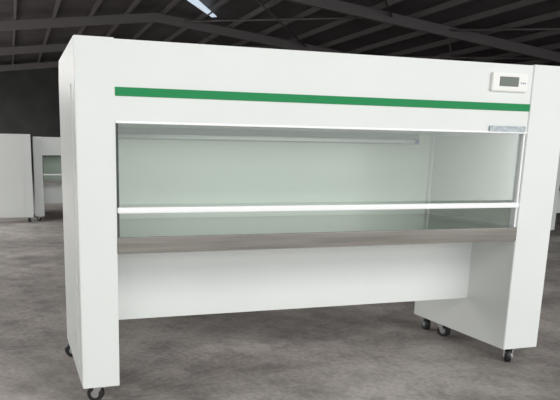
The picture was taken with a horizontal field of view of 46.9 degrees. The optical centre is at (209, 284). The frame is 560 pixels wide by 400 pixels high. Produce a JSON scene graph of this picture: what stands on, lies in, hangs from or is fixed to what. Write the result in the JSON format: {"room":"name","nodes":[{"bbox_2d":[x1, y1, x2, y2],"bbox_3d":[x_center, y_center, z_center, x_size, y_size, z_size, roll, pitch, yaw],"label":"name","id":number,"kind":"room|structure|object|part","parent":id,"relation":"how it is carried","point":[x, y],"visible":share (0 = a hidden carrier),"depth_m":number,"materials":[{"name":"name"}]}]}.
{"room":"warehouse","nodes":[
{"label":"warehouse","id":0,"kind":"room"},
{"bbox_2d":[0,60,59,162],"bbox_3d":[-5.821,-9.460,35.969,40.000,6.400,0.200,-3,12,-17],"label":"wall","id":1,"kind":"structure","parent":0,"point":[29,99],"depth_m":34.56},
{"bbox_2d":[0,175,559,399],"bbox_3d":[0.912,-1.727,15.015,40.000,0.100,46.000,-3,12,-17],"label":"floor","id":2,"kind":"structure","parent":0,"point":[378,351],"depth_m":4.21,"materials":[{"name":"concrete"}]},
{"bbox_2d":[0,134,33,221],"bbox_3d":[-3.950,-2.140,12.588,0.828,1.566,2.502,-3,12,-17],"label":"bench","id":3,"kind":"object","parent":2,"relation":"on","point":[16,189],"visible":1,"depth_m":11.46,"materials":[{"name":"white paint"}]},
{"bbox_2d":[31,137,62,220],"bbox_3d":[-2.175,-2.070,12.450,2.444,1.530,0.808,-3,12,-17],"label":"bench","id":4,"kind":"object","parent":2,"relation":"on","point":[46,151],"visible":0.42,"depth_m":11.84,"materials":[{"name":"white paint"}]},
{"bbox_3d":[-3.250,-2.059,12.118,0.159,1.445,0.803,-3,12,-17],"label":"panel","id":5,"kind":"part","parent":4,"relation":"part of","materials":[{"name":"white paint"}]},
{"bbox_2d":[42,137,60,154],"bbox_3d":[-2.185,-2.654,12.312,2.052,0.324,0.780,-3,12,-17],"label":"hood","id":6,"kind":"object","parent":4,"relation":"attached to","point":[50,145],"depth_m":11.71,"materials":[{"name":"white metal"}]},
{"bbox_2d":[43,155,60,157],"bbox_3d":[-2.320,-2.533,12.614,1.867,0.060,0.065,-3,12,-17],"label":"lamp","id":7,"kind":"object","parent":4,"relation":"attached to","point":[44,156],"depth_m":12.41,"materials":[{"name":"grey glass"}]},
{"bbox_2d":[44,179,61,180],"bbox_3d":[-2.190,-2.005,12.435,2.045,0.069,0.751,-3,12,-17],"label":"countertop","id":8,"kind":"structure","parent":4,"relation":"on","point":[44,179],"depth_m":12.14,"materials":[{"name":"silver metal"}]},
{"bbox_3d":[-2.178,-1.781,12.433,2.048,0.369,0.017,-3,12,-17],"label":"panel","id":9,"kind":"part","parent":4,"relation":"part of","materials":[{"name":"white paint"}]},
{"bbox_2d":[59,35,559,399],"bbox_3d":[0.587,-0.413,3.929,2.876,1.800,0.960,-3,12,-17],"label":"bench","id":10,"kind":"object","parent":2,"relation":"on","point":[198,179],"visible":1,"depth_m":3.74,"materials":[{"name":"white paint"}]},
{"bbox_3d":[-0.679,-0.400,3.543,0.187,1.700,0.945,-3,12,-17],"label":"panel","id":11,"kind":"part","parent":10,"relation":"part of","materials":[{"name":"white paint"}]},
{"bbox_2d":[118,127,418,144],"bbox_3d":[0.416,-0.958,4.127,2.196,0.070,0.076,-3,12,-17],"label":"lamp","id":12,"kind":"object","parent":10,"relation":"attached to","point":[142,133],"depth_m":4.09,"materials":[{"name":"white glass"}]},
{"bbox_3d":[0.582,-0.073,3.913,2.410,0.434,0.020,-3,12,-17],"label":"panel","id":13,"kind":"part","parent":10,"relation":"part of","materials":[{"name":"white paint"}]},
{"bbox_2d":[117,214,511,252],"bbox_3d":[0.568,-0.337,3.916,2.406,0.081,0.883,-3,12,-17],"label":"countertop","id":14,"kind":"structure","parent":10,"relation":"on","point":[149,227],"depth_m":3.82,"materials":[{"name":"silver metal"}]},
{"bbox_2d":[114,39,533,134],"bbox_3d":[0.574,-1.101,3.771,2.414,0.381,0.917,-3,12,-17],"label":"hood","id":15,"kind":"object","parent":10,"relation":"attached to","point":[160,87],"depth_m":3.32,"materials":[{"name":"white metal"}]},
{"bbox_3d":[1.587,-0.790,4.596,0.020,0.558,0.030,-3,12,-17],"label":"chamber frame","id":16,"kind":"part","parent":10,"relation":"part of","materials":[{"name":"white paint"}]},
{"bbox_3d":[1.833,-0.525,4.304,0.256,1.700,0.945,-3,12,-17],"label":"panel","id":17,"kind":"part","parent":10,"relation":"part of","materials":[{"name":"white paint"}]},
{"bbox_3d":[1.716,-0.898,3.686,0.250,0.032,0.016,-3,12,-17],"label":"label plate","id":18,"kind":"part","parent":10,"relation":"part of","materials":[{"name":"silver metal"}]},
{"bbox_2d":[550,154,559,229],"bbox_3d":[6.674,-1.823,11.371,2.732,1.710,0.904,-4,13,-22],"label":"bench","id":19,"kind":"object","parent":2,"relation":"on","point":[556,206],"visible":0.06,"depth_m":10.57,"materials":[{"name":"white paint"}]},
{"bbox_3d":[6.679,-1.500,11.352,2.290,0.412,0.019,-4,13,-22],"label":"panel","id":20,"kind":"part","parent":19,"relation":"part of","materials":[{"name":"white paint"}]},
{"bbox_2d":[0,0,559,65],"bbox_3d":[0.980,-6.917,13.944,40.000,2.500,46.000,-3,12,-17],"label":"roof beams","id":21,"kind":"structure","parent":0,"point":[26,9],"depth_m":22.61,"materials":[{"name":"grey metal"}]},
{"bbox_2d":[0,0,559,71],"bbox_3d":[0.975,-6.591,14.011,40.000,2.834,46.000,-3,12,-17],"label":"ceiling","id":22,"kind":"structure","parent":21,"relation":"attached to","point":[542,54],"depth_m":21.94,"materials":[{"name":"grey metal"}]}
]}

